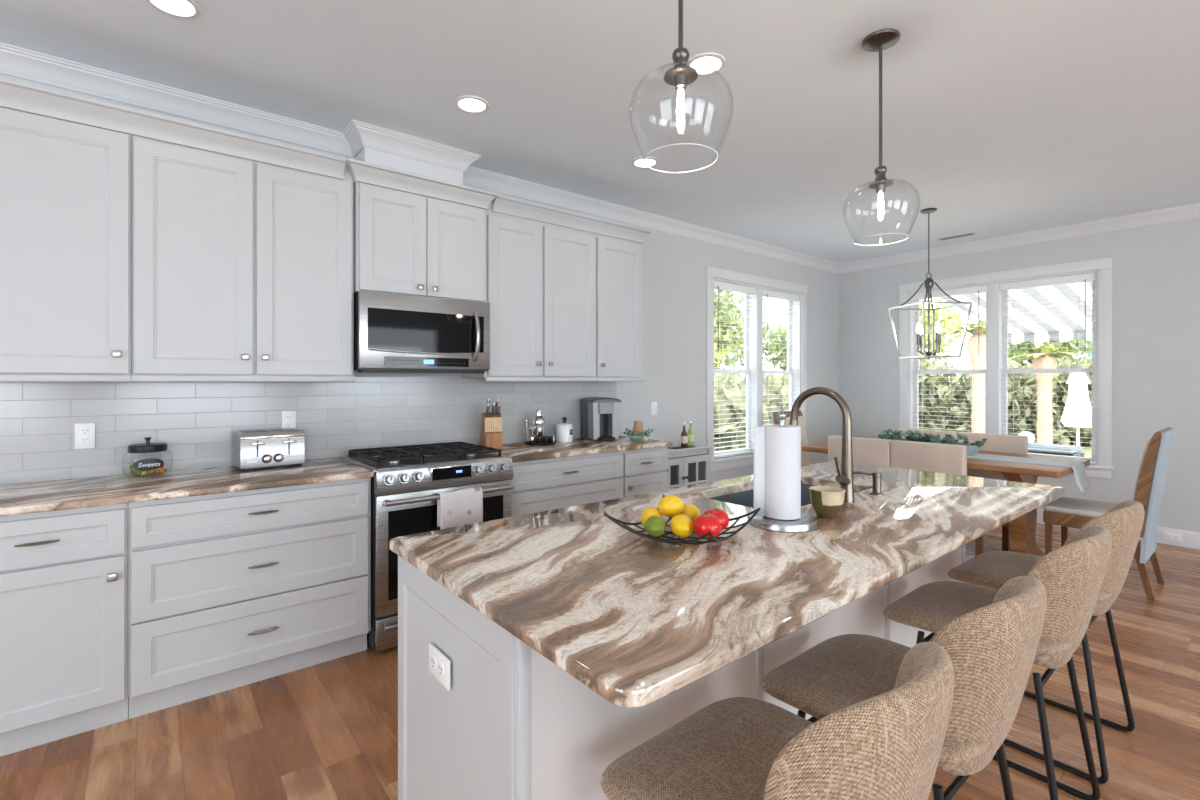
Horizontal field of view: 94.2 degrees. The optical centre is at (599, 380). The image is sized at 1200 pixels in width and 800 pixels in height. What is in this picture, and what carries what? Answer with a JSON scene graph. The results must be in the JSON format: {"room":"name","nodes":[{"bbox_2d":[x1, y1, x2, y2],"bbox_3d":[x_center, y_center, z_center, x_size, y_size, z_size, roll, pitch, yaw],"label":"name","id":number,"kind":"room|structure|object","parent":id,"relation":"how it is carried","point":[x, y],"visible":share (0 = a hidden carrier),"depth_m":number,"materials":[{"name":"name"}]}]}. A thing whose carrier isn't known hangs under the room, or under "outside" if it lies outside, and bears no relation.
{"room":"kitchen","nodes":[
{"label":"kitchen","id":0,"kind":"room"},
{"bbox_2d":[354,147,462,184],"bbox_3d":[-1.156,-1.249,3.403,0.595,0.325,0.200,0,0,-39],"label":"soffit","id":1,"kind":"structure","parent":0,"point":[369,155],"depth_m":3.30,"materials":[{"name":"paint"}]},
{"bbox_2d":[0,42,1199,273],"bbox_3d":[1.283,-1.365,0.359,10.717,0.098,8.000,0,0,-39],"label":"trim","id":2,"kind":"structure","parent":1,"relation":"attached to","point":[18,62],"depth_m":3.29,"materials":[{"name":"paint"}]},
{"bbox_2d":[0,73,837,481],"bbox_3d":[-1.227,-0.030,3.571,10.867,2.767,0.150,0,0,-39],"label":"wall","id":3,"kind":"structure","parent":0,"point":[673,266],"depth_m":5.12,"materials":[{"name":"paint"}]},
{"bbox_2d":[0,77,131,381],"bbox_3d":[-2.302,-0.578,2.353,0.502,1.162,0.368,0,0,-39],"label":"upper cabinet","id":4,"kind":"object","parent":3,"relation":"attached to","point":[66,158],"visible":0.99,"depth_m":2.27,"materials":[{"name":"paint"}]},
{"bbox_2d":[131,108,354,381],"bbox_3d":[-1.752,-0.578,2.799,0.914,1.162,0.368,0,0,-39],"label":"upper cabinet","id":5,"kind":"object","parent":3,"relation":"attached to","point":[243,245],"visible":1,"depth_m":2.64,"materials":[{"name":"paint"}]},
{"bbox_2d":[0,377,616,484],"bbox_3d":[-1.272,0.213,3.432,3.620,0.471,0.009,0,0,-39],"label":"backsplash","id":6,"kind":"structure","parent":3,"relation":"attached to","point":[197,422],"depth_m":2.93,"materials":[{"name":"white tile"}]},
{"bbox_2d":[74,423,94,448],"bbox_3d":[-2.350,0.251,2.545,0.070,0.117,0.010,0,0,-39],"label":"wall outlet","id":7,"kind":"object","parent":6,"relation":"attached to","point":[84,433],"visible":1,"depth_m":2.54,"materials":[{"name":"white plastic"}]},
{"bbox_2d":[282,411,295,428],"bbox_3d":[-1.709,0.223,3.065,0.070,0.117,0.010,0,0,-39],"label":"wall outlet","id":8,"kind":"object","parent":6,"relation":"attached to","point":[288,417],"visible":0.84,"depth_m":3.06,"materials":[{"name":"white plastic"}]},
{"bbox_2d":[345,158,498,302],"bbox_3d":[-1.089,-0.817,3.318,0.876,0.676,0.398,0,0,-39],"label":"upper cabinet","id":9,"kind":"object","parent":3,"relation":"attached to","point":[415,234],"visible":0.98,"depth_m":3.15,"materials":[{"name":"paint"}]},
{"bbox_2d":[354,290,489,373],"bbox_3d":[-1.073,-0.260,3.298,0.762,0.431,0.449,0,0,-39],"label":"microwave oven","id":10,"kind":"object","parent":9,"relation":"attached to","point":[394,333],"visible":1,"depth_m":3.13,"materials":[{"name":"silver metal"}]},
{"bbox_2d":[463,195,600,380],"bbox_3d":[-0.455,-0.578,3.851,0.887,1.162,0.368,0,0,-39],"label":"upper cabinet","id":11,"kind":"object","parent":3,"relation":"attached to","point":[541,259],"visible":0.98,"depth_m":3.71,"materials":[{"name":"paint"}]},
{"bbox_2d":[595,219,651,380],"bbox_3d":[0.090,-0.578,4.293,0.516,1.162,0.368,0,0,-39],"label":"upper cabinet","id":12,"kind":"object","parent":3,"relation":"attached to","point":[618,245],"visible":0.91,"depth_m":4.17,"materials":[{"name":"paint"}]},
{"bbox_2d":[706,266,806,471],"bbox_3d":[1.645,-0.110,5.863,1.745,1.947,0.190,0,0,-39],"label":"window","id":13,"kind":"structure","parent":3,"relation":"in","point":[797,351],"depth_m":5.84,"materials":[{"name":"paint"}]},
{"bbox_2d":[714,280,755,457],"bbox_3d":[1.343,-0.111,5.598,0.698,1.717,0.068,0,0,-39],"label":"window blind","id":14,"kind":"object","parent":13,"relation":"attached to","point":[719,285],"visible":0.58,"depth_m":5.60,"materials":[{"name":"white plastic"}]},
{"bbox_2d":[763,289,798,424],"bbox_3d":[1.966,-0.111,6.104,0.698,1.717,0.068,0,0,-39],"label":"window blind","id":15,"kind":"object","parent":13,"relation":"attached to","point":[766,293],"visible":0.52,"depth_m":6.10,"materials":[{"name":"white plastic"}]},
{"bbox_2d":[0,0,1199,263],"bbox_3d":[1.283,-1.489,0.359,11.017,0.150,8.300,0,0,-39],"label":"ceiling","id":16,"kind":"structure","parent":0,"point":[1004,117],"depth_m":2.70,"materials":[{"name":"paint"}]},
{"bbox_2d":[146,0,200,18],"bbox_3d":[-1.597,-1.409,2.082,0.176,0.009,0.176,0,0,-39],"label":"recessed light","id":17,"kind":"object","parent":16,"relation":"in","point":[188,9],"visible":1,"depth_m":2.11,"materials":[{"name":"paint"}]},
{"bbox_2d":[454,95,488,112],"bbox_3d":[-0.654,-1.409,2.849,0.176,0.009,0.176,0,0,-39],"label":"recessed light","id":18,"kind":"object","parent":16,"relation":"in","point":[467,103],"visible":1,"depth_m":2.84,"materials":[{"name":"paint"}]},
{"bbox_2d":[631,157,658,167],"bbox_3d":[0.291,-1.409,3.603,0.176,0.009,0.176,0,0,-39],"label":"recessed light","id":19,"kind":"object","parent":16,"relation":"in","point":[638,162],"visible":1,"depth_m":3.60,"materials":[{"name":"paint"}]},
{"bbox_2d":[629,0,733,172],"bbox_3d":[0.223,-1.013,1.545,0.285,0.801,0.285,0,0,-39],"label":"pendant light","id":20,"kind":"object","parent":16,"relation":"hanging from","point":[681,75],"visible":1,"depth_m":1.53,"materials":[{"name":"glass"}]},
{"bbox_2d":[687,52,725,75],"bbox_3d":[0.471,-1.409,2.489,0.176,0.009,0.176,0,0,-39],"label":"recessed light","id":21,"kind":"object","parent":16,"relation":"in","point":[716,61],"visible":0.86,"depth_m":2.48,"materials":[{"name":"paint"}]},
{"bbox_2d":[843,29,919,245],"bbox_3d":[1.161,-0.998,2.308,0.285,0.831,0.285,0,0,-39],"label":"pendant light","id":22,"kind":"object","parent":16,"relation":"hanging from","point":[883,39],"visible":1,"depth_m":2.30,"materials":[{"name":"glass"}]},
{"bbox_2d":[888,208,972,358],"bbox_3d":[2.721,-0.795,4.617,0.427,1.237,0.427,0,0,-7],"label":"lantern chandelier","id":23,"kind":"object","parent":16,"relation":"hanging from","point":[928,283],"visible":1,"depth_m":4.60,"materials":[{"name":"silver metal"}]},
{"bbox_2d":[936,232,976,240],"bbox_3d":[3.481,-1.410,5.446,0.120,0.008,0.320,0,0,-39],"label":"ceiling vent","id":24,"kind":"object","parent":16,"relation":"in","point":[969,233],"visible":1,"depth_m":5.43,"materials":[{"name":"metal"}]},
{"bbox_2d":[0,523,1199,799],"bbox_3d":[1.283,1.413,0.359,11.017,0.120,8.300,0,0,-39],"label":"floor","id":25,"kind":"structure","parent":0,"point":[328,730],"depth_m":2.11,"materials":[{"name":"brown wood"}]},
{"bbox_2d":[0,503,128,756],"bbox_3d":[-2.229,0.913,2.228,0.535,0.880,0.649,0,0,-39],"label":"base cabinet","id":26,"kind":"object","parent":25,"relation":"on","point":[64,573],"visible":0.98,"depth_m":2.06,"materials":[{"name":"paint"}]},
{"bbox_2d":[128,478,370,718],"bbox_3d":[-1.664,0.913,2.686,0.917,0.880,0.649,0,0,-39],"label":"base cabinet","id":27,"kind":"object","parent":25,"relation":"on","point":[230,590],"visible":0.99,"depth_m":2.41,"materials":[{"name":"paint"}]},
{"bbox_2d":[0,457,373,515],"bbox_3d":[-1.879,0.457,2.517,1.466,0.030,0.646,0,0,-39],"label":"countertop","id":28,"kind":"structure","parent":27,"relation":"on","point":[53,495],"depth_m":2.40,"materials":[{"name":"stone"}]},
{"bbox_2d":[121,437,170,476],"bbox_3d":[-2.111,0.351,2.606,0.188,0.175,0.192,0,0,-41],"label":"glass jar","id":29,"kind":"object","parent":28,"relation":"on","point":[145,464],"visible":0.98,"depth_m":2.55,"materials":[{"name":"clear glass"}]},
{"bbox_2d":[129,464,166,474],"bbox_3d":[-2.109,0.410,2.605,0.136,0.046,0.124,0,0,-39],"label":"sweets","id":30,"kind":"object","parent":29,"relation":"in","point":[133,470],"visible":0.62,"depth_m":2.57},
{"bbox_2d":[233,428,304,470],"bbox_3d":[-1.703,0.349,2.877,0.286,0.185,0.228,0,0,-42],"label":"toaster","id":31,"kind":"object","parent":28,"relation":"on","point":[270,448],"visible":1,"depth_m":2.81,"materials":[{"name":"silver metal"}]},
{"bbox_2d":[339,441,513,651],"bbox_3d":[-0.983,0.874,3.187,0.769,0.958,0.714,0,0,-39],"label":"gas range","id":32,"kind":"object","parent":25,"relation":"on","point":[407,481],"visible":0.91,"depth_m":2.85,"materials":[{"name":"silver metal"}]},
{"bbox_2d":[339,452,505,472],"bbox_3d":[-1.008,0.444,3.217,0.769,0.018,0.635,0,0,-39],"label":"cooktop","id":33,"kind":"object","parent":32,"relation":"in","point":[483,459],"depth_m":2.99,"materials":[{"name":"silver metal"}]},
{"bbox_2d":[437,487,482,528],"bbox_3d":[-0.735,0.676,2.942,0.240,0.212,0.045,0,0,-39],"label":"tea towel","id":34,"kind":"object","parent":32,"relation":"hanging from","point":[461,507],"visible":0.89,"depth_m":2.92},
{"bbox_2d":[511,451,622,516],"bbox_3d":[-0.363,0.913,3.742,0.887,0.880,0.649,0,0,-39],"label":"base cabinet","id":35,"kind":"object","parent":25,"relation":"on","point":[542,485],"visible":0.27,"depth_m":3.49,"materials":[{"name":"paint"}]},
{"bbox_2d":[482,436,672,462],"bbox_3d":[-0.194,0.457,3.885,1.334,0.030,0.646,0,0,-39],"label":"countertop","id":36,"kind":"structure","parent":35,"relation":"on","point":[579,446],"depth_m":3.70,"materials":[{"name":"stone"}]},
{"bbox_2d":[479,413,502,448],"bbox_3d":[-0.722,0.326,3.694,0.116,0.232,0.185,0,0,-25],"label":"knife block","id":37,"kind":"object","parent":36,"relation":"on","point":[491,435],"visible":0.95,"depth_m":3.62,"materials":[{"name":"brown wood"}]},
{"bbox_2d":[525,441,555,445],"bbox_3d":[-0.416,0.432,3.887,0.216,0.016,0.216,0,0,-39],"label":"tray","id":38,"kind":"object","parent":36,"relation":"on","point":[554,442],"visible":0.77,"depth_m":3.79,"materials":[{"name":"black metal"}]},
{"bbox_2d":[533,409,544,442],"bbox_3d":[-0.431,0.316,3.927,0.085,0.236,0.085,0,0,-39],"label":"cocktail shaker","id":39,"kind":"object","parent":38,"relation":"on","point":[538,420],"visible":0.77,"depth_m":3.90,"materials":[{"name":"silver metal"}]},
{"bbox_2d":[533,423,544,442],"bbox_3d":[-0.431,0.364,3.927,0.084,0.140,0.084,0,0,-39],"label":"cup","id":40,"kind":"object","parent":39,"relation":"on","point":[539,427],"depth_m":3.89,"materials":[{"name":"silver metal"}]},
{"bbox_2d":[556,417,572,442],"bbox_3d":[-0.257,0.351,4.048,0.122,0.181,0.123,0,0,-39],"label":"canister","id":41,"kind":"object","parent":36,"relation":"on","point":[564,431],"visible":1,"depth_m":4.00,"materials":[{"name":"white ceramic"}]},
{"bbox_2d":[580,397,621,441],"bbox_3d":[0.010,0.283,4.207,0.238,0.318,0.308,0,0,-23],"label":"coffee maker","id":42,"kind":"object","parent":36,"relation":"on","point":[599,415],"visible":1,"depth_m":4.15,"materials":[{"name":"grey plastic"}]},
{"bbox_2d":[597,436,614,441],"bbox_3d":[0.045,0.429,4.125,0.137,0.026,0.129,0,0,-23],"label":"drip tray","id":43,"kind":"object","parent":42,"relation":"on","point":[603,438],"depth_m":4.08,"materials":[{"name":"black plastic"}]},
{"bbox_2d":[623,427,653,439],"bbox_3d":[0.293,0.396,4.185,0.250,0.091,0.232,0,0,-39],"label":"plant","id":44,"kind":"object","parent":36,"relation":"on","point":[631,436],"visible":0.9,"depth_m":4.14,"materials":[{"name":"plant"}]},
{"bbox_2d":[634,421,642,435],"bbox_3d":[0.289,0.364,4.189,0.074,0.138,0.074,0,0,-39],"label":"pillar candle","id":45,"kind":"object","parent":44,"relation":"in","point":[638,425],"visible":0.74,"depth_m":4.16,"materials":[{"name":"beige wax"}]},
{"bbox_2d":[623,427,653,435],"bbox_3d":[0.292,0.382,4.185,0.251,0.064,0.233,0,0,-39],"label":"greenery","id":46,"kind":"object","parent":44,"relation":"on","point":[633,432],"depth_m":4.17,"materials":[{"name":"green plant"}]},
{"bbox_2d":[627,434,649,439],"bbox_3d":[0.289,0.424,4.189,0.176,0.036,0.176,0,0,-39],"label":"bowl","id":47,"kind":"object","parent":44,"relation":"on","point":[631,436],"depth_m":4.14,"materials":[{"name":"green ceramic"}]},
{"bbox_2d":[622,446,667,496],"bbox_3d":[0.150,0.913,4.159,0.432,0.880,0.649,0,0,-39],"label":"base cabinet","id":48,"kind":"object","parent":25,"relation":"on","point":[644,470],"visible":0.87,"depth_m":3.92,"materials":[{"name":"paint"}]},
{"bbox_2d":[398,544,965,799],"bbox_3d":[0.561,0.913,2.063,2.378,0.880,0.649,0,0,-39],"label":"kitchen island","id":49,"kind":"object","parent":25,"relation":"on","point":[511,723],"visible":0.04,"depth_m":1.28,"materials":[{"name":"paint"}]},
{"bbox_2d":[429,643,449,690],"bbox_3d":[-0.386,0.681,1.333,0.010,0.070,0.117,0,0,-39],"label":"wall outlet","id":50,"kind":"object","parent":49,"relation":"attached to","point":[439,664],"visible":1,"depth_m":1.32,"materials":[{"name":"white plastic"}]},
{"bbox_2d":[438,662,443,677],"bbox_3d":[-0.375,0.681,1.315,0.003,0.033,0.033,0,0,-39],"label":"receptacle","id":51,"kind":"object","parent":50,"relation":"attached to","point":[440,664],"depth_m":1.31,"materials":[{"name":"white plastic"}]},
{"bbox_2d":[389,461,1063,708],"bbox_3d":[0.669,0.457,1.942,2.444,0.030,1.013,0,0,-39],"label":"island countertop","id":52,"kind":"structure","parent":49,"relation":"on","point":[637,620],"depth_m":1.33,"materials":[{"name":"stone"}]},
{"bbox_2d":[604,494,760,544],"bbox_3d":[0.235,0.400,1.563,0.321,0.076,0.321,0,0,37],"label":"wire fruit basket","id":53,"kind":"object","parent":52,"relation":"on","point":[693,541],"visible":0.63,"depth_m":1.52,"materials":[{"name":"black metal"}]},
{"bbox_2d":[641,507,661,526],"bbox_3d":[0.146,0.392,1.588,0.068,0.061,0.067,0,0,-31],"label":"lemon","id":54,"kind":"object","parent":53,"relation":"in","point":[648,512],"visible":0.57,"depth_m":1.57,"materials":[{"name":"yellow plant"}]},
{"bbox_2d":[645,516,665,536],"bbox_3d":[0.149,0.394,1.508,0.062,0.056,0.063,0,0,37],"label":"lime","id":55,"kind":"object","parent":53,"relation":"in","point":[655,526],"visible":1,"depth_m":1.48,"materials":[{"name":"green plant"}]},
{"bbox_2d":[657,495,684,516],"bbox_3d":[0.202,0.357,1.591,0.067,0.061,0.068,0,0,37],"label":"lemon","id":56,"kind":"object","parent":53,"relation":"in","point":[670,505],"visible":0.98,"depth_m":1.57,"materials":[{"name":"yellow plant"}]},
{"bbox_2d":[670,514,692,537],"bbox_3d":[0.221,0.393,1.511,0.068,0.061,0.067,0,0,31],"label":"lemon","id":57,"kind":"object","parent":53,"relation":"in","point":[681,525],"visible":1,"depth_m":1.49,"materials":[{"name":"yellow plant"}]},
{"bbox_2d":[680,504,699,521],"bbox_3d":[0.261,0.392,1.629,0.068,0.061,0.067,0,0,-9],"label":"lemon","id":58,"kind":"object","parent":53,"relation":"in","point":[689,510],"visible":0.47,"depth_m":1.60,"materials":[{"name":"yellow plant"}]},
{"bbox_2d":[693,514,721,538],"bbox_3d":[0.283,0.382,1.471,0.075,0.061,0.075,0,0,34],"label":"tomato","id":59,"kind":"object","parent":53,"relation":"in","point":[703,524],"visible":0.91,"depth_m":1.45,"materials":[{"name":"red plant"}]},
{"bbox_2d":[703,508,728,530],"bbox_3d":[0.319,0.383,1.544,0.075,0.061,0.075,0,0,-6],"label":"tomato","id":60,"kind":"object","parent":53,"relation":"in","point":[721,514],"visible":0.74,"depth_m":1.52,"materials":[{"name":"red plant"}]},
{"bbox_2d":[748,402,816,531],"bbox_3d":[0.562,0.253,1.726,0.204,0.377,0.204,0,0,-39],"label":"paper towel holder","id":61,"kind":"object","parent":52,"relation":"on","point":[806,522],"visible":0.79,"depth_m":1.66,"materials":[{"name":"silver metal"}]},
{"bbox_2d":[754,425,800,519],"bbox_3d":[0.552,0.278,1.717,0.138,0.278,0.111,0,0,-39],"label":"paper towel roll","id":62,"kind":"object","parent":61,"relation":"on","point":[777,449],"visible":0.97,"depth_m":1.68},
{"bbox_2d":[708,483,856,507],"bbox_3d":[0.746,0.580,2.245,0.740,0.216,0.413,0,0,-39],"label":"sink","id":63,"kind":"object","parent":52,"relation":"in","point":[744,498],"visible":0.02,"depth_m":2.41,"materials":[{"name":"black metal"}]},
{"bbox_2d":[789,387,854,502],"bbox_3d":[0.817,0.232,2.108,0.104,0.419,0.264,0,0,-39],"label":"faucet","id":64,"kind":"object","parent":52,"relation":"on","point":[844,477],"visible":0.81,"depth_m":2.03,"materials":[{"name":"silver metal"}]},
{"bbox_2d":[809,486,844,518],"bbox_3d":[0.739,0.397,1.818,0.112,0.090,0.112,0,0,-29],"label":"ceramic cup","id":65,"kind":"object","parent":52,"relation":"on","point":[826,501],"visible":1,"depth_m":1.78,"materials":[{"name":"ceramic"}]},
{"bbox_2d":[853,471,883,494],"bbox_3d":[1.059,0.399,2.200,0.050,0.085,0.114,0,0,-39],"label":"soap dispenser","id":66,"kind":"object","parent":52,"relation":"on","point":[876,476],"visible":0.99,"depth_m":2.16,"materials":[{"name":"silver metal"}]},
{"bbox_2d":[667,442,711,488],"bbox_3d":[0.563,0.951,4.642,0.691,0.805,0.418,0,0,-39],"label":"display cabinet","id":67,"kind":"object","parent":25,"relation":"on","point":[686,466],"visible":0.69,"depth_m":4.61,"materials":[{"name":"paint"}]},
{"bbox_2d":[667,446,695,448],"bbox_3d":[0.668,0.545,4.580,0.240,0.006,0.100,0,0,-39],"label":"serving tray","id":68,"kind":"object","parent":67,"relation":"on","point":[676,447],"visible":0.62,"depth_m":4.54,"materials":[{"name":"black metal"}]},
{"bbox_2d":[681,422,687,446],"bbox_3d":[0.695,0.442,4.602,0.058,0.200,0.058,0,0,-39],"label":"syrup bottle","id":69,"kind":"object","parent":68,"relation":"on","point":[684,436],"visible":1,"depth_m":4.58,"materials":[{"name":"orange glass"}]},
{"bbox_2d":[688,421,693,444],"bbox_3d":[0.775,0.442,4.757,0.058,0.200,0.058,0,0,-39],"label":"syrup bottle","id":70,"kind":"object","parent":67,"relation":"on","point":[690,432],"visible":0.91,"depth_m":4.74,"materials":[{"name":"green glass"}]},
{"bbox_2d":[600,642,953,799],"bbox_3d":[0.319,0.893,1.034,0.483,0.920,0.570,0,0,-40],"label":"counter stool","id":71,"kind":"object","parent":25,"relation":"on","point":[888,745],"visible":1,"depth_m":0.84,"materials":[{"name":"beige fabric"}]},
{"bbox_2d":[771,410,810,465],"bbox_3d":[2.075,0.832,5.464,0.490,1.048,0.599,0,0,-39],"label":"dining chair","id":72,"kind":"object","parent":25,"relation":"on","point":[805,455],"visible":0.09,"depth_m":5.67,"materials":[{"name":"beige fabric"}]},
{"bbox_2d":[760,576,1046,799],"bbox_3d":[0.730,0.893,1.368,0.483,0.920,0.570,0,0,-39],"label":"counter stool","id":73,"kind":"object","parent":25,"relation":"on","point":[992,648],"visible":0.73,"depth_m":1.15,"materials":[{"name":"beige fabric"}]},
{"bbox_2d":[828,435,982,555],"bbox_3d":[2.389,0.903,4.399,0.475,0.900,1.000,0,0,-39],"label":"bench","id":74,"kind":"object","parent":25,"relation":"on","point":[922,456],"visible":0.26,"depth_m":4.15,"materials":[{"name":"fabric"}]},
{"bbox_2d":[801,443,1089,556],"bbox_3d":[2.735,0.971,4.599,0.885,0.765,1.845,0,0,-39],"label":"dining table","id":75,"kind":"object","parent":25,"relation":"on","point":[1022,528],"visible":0.37,"depth_m":4.03,"materials":[{"name":"brown wood"}]},
{"bbox_2d":[967,453,1091,491],"bbox_3d":[2.832,0.667,4.507,0.331,0.165,1.711,0,0,-39],"label":"table runner","id":76,"kind":"object","parent":75,"relation":"on","point":[1081,480],"visible":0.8,"depth_m":4.00,"materials":[{"name":"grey fabric"}]},
{"bbox_2d":[878,429,987,455],"bbox_3d":[2.736,0.499,4.630,0.342,0.171,0.870,0,0,-39],"label":"planter","id":77,"kind":"object","parent":76,"relation":"on","point":[972,448],"visible":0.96,"depth_m":4.57,"materials":[{"name":"green plant"}]},
{"bbox_2d":[899,428,1027,550],"bbox_3d":[3.044,0.903,4.853,0.475,0.900,1.000,0,0,-39],"label":"bench","id":78,"kind":"object","parent":25,"relation":"on","point":[1017,444],"visible":0.27,"depth_m":4.74,"materials":[{"name":"fabric"}]},
{"bbox_2d":[883,526,1111,799],"bbox_3d":[1.272,0.893,1.807,0.483,0.920,0.570,0,0,-40],"label":"counter stool","id":79,"kind":"object","parent":25,"relation":"on","point":[1072,575],"visible":0.7,"depth_m":1.58,"materials":[{"name":"beige fabric"}]},
{"bbox_2d":[948,500,1143,783],"bbox_3d":[1.724,0.893,2.174,0.483,0.920,0.570,0,0,-38],"label":"counter stool","id":80,"kind":"object","parent":25,"relation":"on","point":[1124,520],"visible":0.62,"depth_m":1.98,"materials":[{"name":"beige fabric"}]},
{"bbox_2d":[1043,427,1174,600],"bbox_3d":[3.426,0.832,3.767,0.490,1.048,0.599,0,0,-39],"label":"dining chair","id":81,"kind":"object","parent":25,"relation":"on","point":[1065,512],"visible":0.73,"depth_m":3.57,"materials":[{"name":"wood"}]},
{"bbox_2d":[1044,497,1116,516],"bbox_3d":[3.376,0.875,3.829,0.480,0.037,0.432,0,0,-39],"label":"cushion","id":82,"kind":"object","parent":81,"relation":"on","point":[1062,506],"depth_m":3.80,"materials":[{"name":"fabric"}]},
{"bbox_2d":[920,281,1091,344],"bbox_3d":[6.098,-0.957,6.327,3.942,0.760,3.600,0,0,-39],"label":"awning","id":83,"kind":"object","parent":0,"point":[1071,333],"visible":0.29,"depth_m":7.51,"materials":[{"name":"fabric"}]},
{"bbox_2d":[838,218,1199,531],"bbox_3d":[5.502,-0.030,3.783,0.150,2.767,8.000,0,0,-39],"label":"wall","id":84,"kind":"structure","parent":0,"point":[1156,268],"depth_m":4.83,"materials":[{"name":"paint"}]},
{"bbox_2d":[899,257,1113,478],"bbox_3d":[3.973,-0.110,5.620,0.190,1.947,1.800,0,0,-39],"label":"window","id":85,"kind":"structure","parent":84,"relation":"in","point":[995,381],"depth_m":5.57,"materials":[{"name":"paint"}]},
{"bbox_2d":[911,285,986,431],"bbox_3d":[3.700,-0.111,5.933,0.068,1.717,0.726,0,0,-39],"label":"window blind","id":86,"kind":"object","parent":85,"relation":"attached to","point":[976,289],"visible":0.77,"depth_m":5.87,"materials":[{"name":"white plastic"}]},
{"bbox_2d":[999,273,1095,463],"bbox_3d":[4.223,-0.111,5.288,0.068,1.717,0.726,0,0,-39],"label":"window blind","id":87,"kind":"object","parent":85,"relation":"attached to","point":[1088,277],"visible":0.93,"depth_m":5.27,"materials":[{"name":"white plastic"}]},
{"bbox_2d":[1037,509,1199,548],"bbox_3d":[5.438,1.287,3.731,0.014,0.133,8.000,0,0,-39],"label":"baseboard","id":88,"kind":"structure","parent":84,"relation":"attached to","point":[1191,539],"depth_m":4.58,"materials":[{"name":"paint"}]},
{"bbox_2d":[1162,531,1182,542],"bbox_3d":[4.718,1.287,4.599,0.010,0.070,0.117,0,0,-39],"label":"wall outlet","id":89,"kind":"object","parent":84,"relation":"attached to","point":[1168,536],"visible":1,"depth_m":4.60,"materials":[{"name":"white plastic"}]},
{"label":"outside","id":90,"kind":"structure","parent":0,"visible":0},
{"bbox_3d":[2.053,2.003,44.870,62.000,0.200,59.840,0,0,-39],"label":"ground","id":91,"kind":"structure","parent":90,"visible":0},
{"bbox_2d":[714,318,728,368],"bbox_3d":[1.511,-0.506,14.572,3.470,4.928,3.547,0,0,-39],"label":"tree","id":92,"kind":"object","parent":91,"relation":"on","point":[722,351],"visible":0.02,"depth_m":14.38,"materials":[{"name":"green plant"}]},
{"bbox_2d":[714,310,743,375],"bbox_3d":[4.753,-0.762,23.569,3.872,5.438,3.562,0,0,-14],"label":"tree","id":93,"kind":"object","parent":91,"relation":"on","point":[715,358],"visible":0.02,"depth_m":23.21,"materials":[{"name":"green plant"}]},
{"bbox_2d":[714,289,773,373],"bbox_3d":[3.680,-1.337,18.582,4.197,6.587,3.686,0,0,-12],"label":"tree","id":94,"kind":"object","parent":91,"relation":"on","point":[740,330],"visible":0.19,"depth_m":18.01,"materials":[{"name":"green plant"}]},
{"bbox_2d":[714,367,788,451],"bbox_3d":[3.616,0.935,12.093,2.895,2.474,9.790,0,0,41],"label":"hedge","id":95,"kind":"object","parent":91,"relation":"on","point":[736,383],"visible":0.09,"depth_m":9.66,"materials":[{"name":"green plant"}]},
{"bbox_2d":[763,322,786,374],"bbox_3d":[8.915,-0.380,25.203,4.035,4.676,3.652,0,0,-12],"label":"tree","id":96,"kind":"object","parent":91,"relation":"on","point":[775,351],"visible":0.34,"depth_m":24.72,"materials":[{"name":"green plant"}]},
{"bbox_2d":[920,297,968,364],"bbox_3d":[13.060,-0.838,23.615,4.002,5.590,3.864,0,0,-39],"label":"tree","id":97,"kind":"object","parent":91,"relation":"on","point":[955,324],"visible":0.12,"depth_m":22.77,"materials":[{"name":"green plant"}]},
{"bbox_2d":[948,320,985,432],"bbox_3d":[9.485,0.216,14.113,1.171,3.475,1.451,0,0,25],"label":"palm tree","id":98,"kind":"object","parent":91,"relation":"on","point":[978,380],"visible":0.6,"depth_m":13.92,"materials":[{"name":"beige plant"}]},
{"bbox_2d":[919,354,1091,447],"bbox_3d":[13.781,0.662,16.894,14.206,3.035,2.881,0,0,43],"label":"hedge","id":99,"kind":"object","parent":91,"relation":"on","point":[927,386],"visible":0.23,"depth_m":17.33,"materials":[{"name":"green plant"}]},
{"bbox_2d":[1009,344,1080,443],"bbox_3d":[11.884,0.465,14.945,1.348,2.976,1.580,0,0,-39],"label":"palm tree","id":100,"kind":"object","parent":91,"relation":"on","point":[1044,404],"visible":0.88,"depth_m":14.89,"materials":[{"name":"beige plant"}]},
{"bbox_2d":[1008,339,1091,374],"bbox_3d":[16.267,-0.446,20.612,3.500,4.807,3.284,0,0,-10],"label":"tree","id":101,"kind":"object","parent":91,"relation":"on","point":[1071,345],"visible":0.23,"depth_m":19.97,"materials":[{"name":"green plant"}]},
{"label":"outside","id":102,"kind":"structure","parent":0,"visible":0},
{"bbox_2d":[1081,446,1091,457],"bbox_3d":[36.613,2.003,8.523,54.123,0.200,40.160,0,0,-39],"label":"ground","id":103,"kind":"structure","parent":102,"point":[1088,450],"depth_m":15.04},
{"bbox_3d":[7.466,1.853,7.308,7.323,0.100,11.000,0,0,-39],"label":"patio slab","id":104,"kind":"object","parent":103,"relation":"on","visible":0},
{"bbox_2d":[1028,443,1083,456],"bbox_3d":[5.940,1.328,7.383,0.600,0.950,0.620,0,0,-39],"label":"bench","id":105,"kind":"object","parent":104,"relation":"on","point":[1062,448],"visible":0.35,"depth_m":7.19,"materials":[{"name":"white metal"}]},
{"bbox_2d":[1060,373,1091,445],"bbox_3d":[8.508,0.788,9.930,0.500,2.030,0.500,0,0,-39],"label":"patio umbrella","id":106,"kind":"object","parent":104,"relation":"on","point":[1078,402],"visible":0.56,"depth_m":9.83,"materials":[{"name":"white fabric"}]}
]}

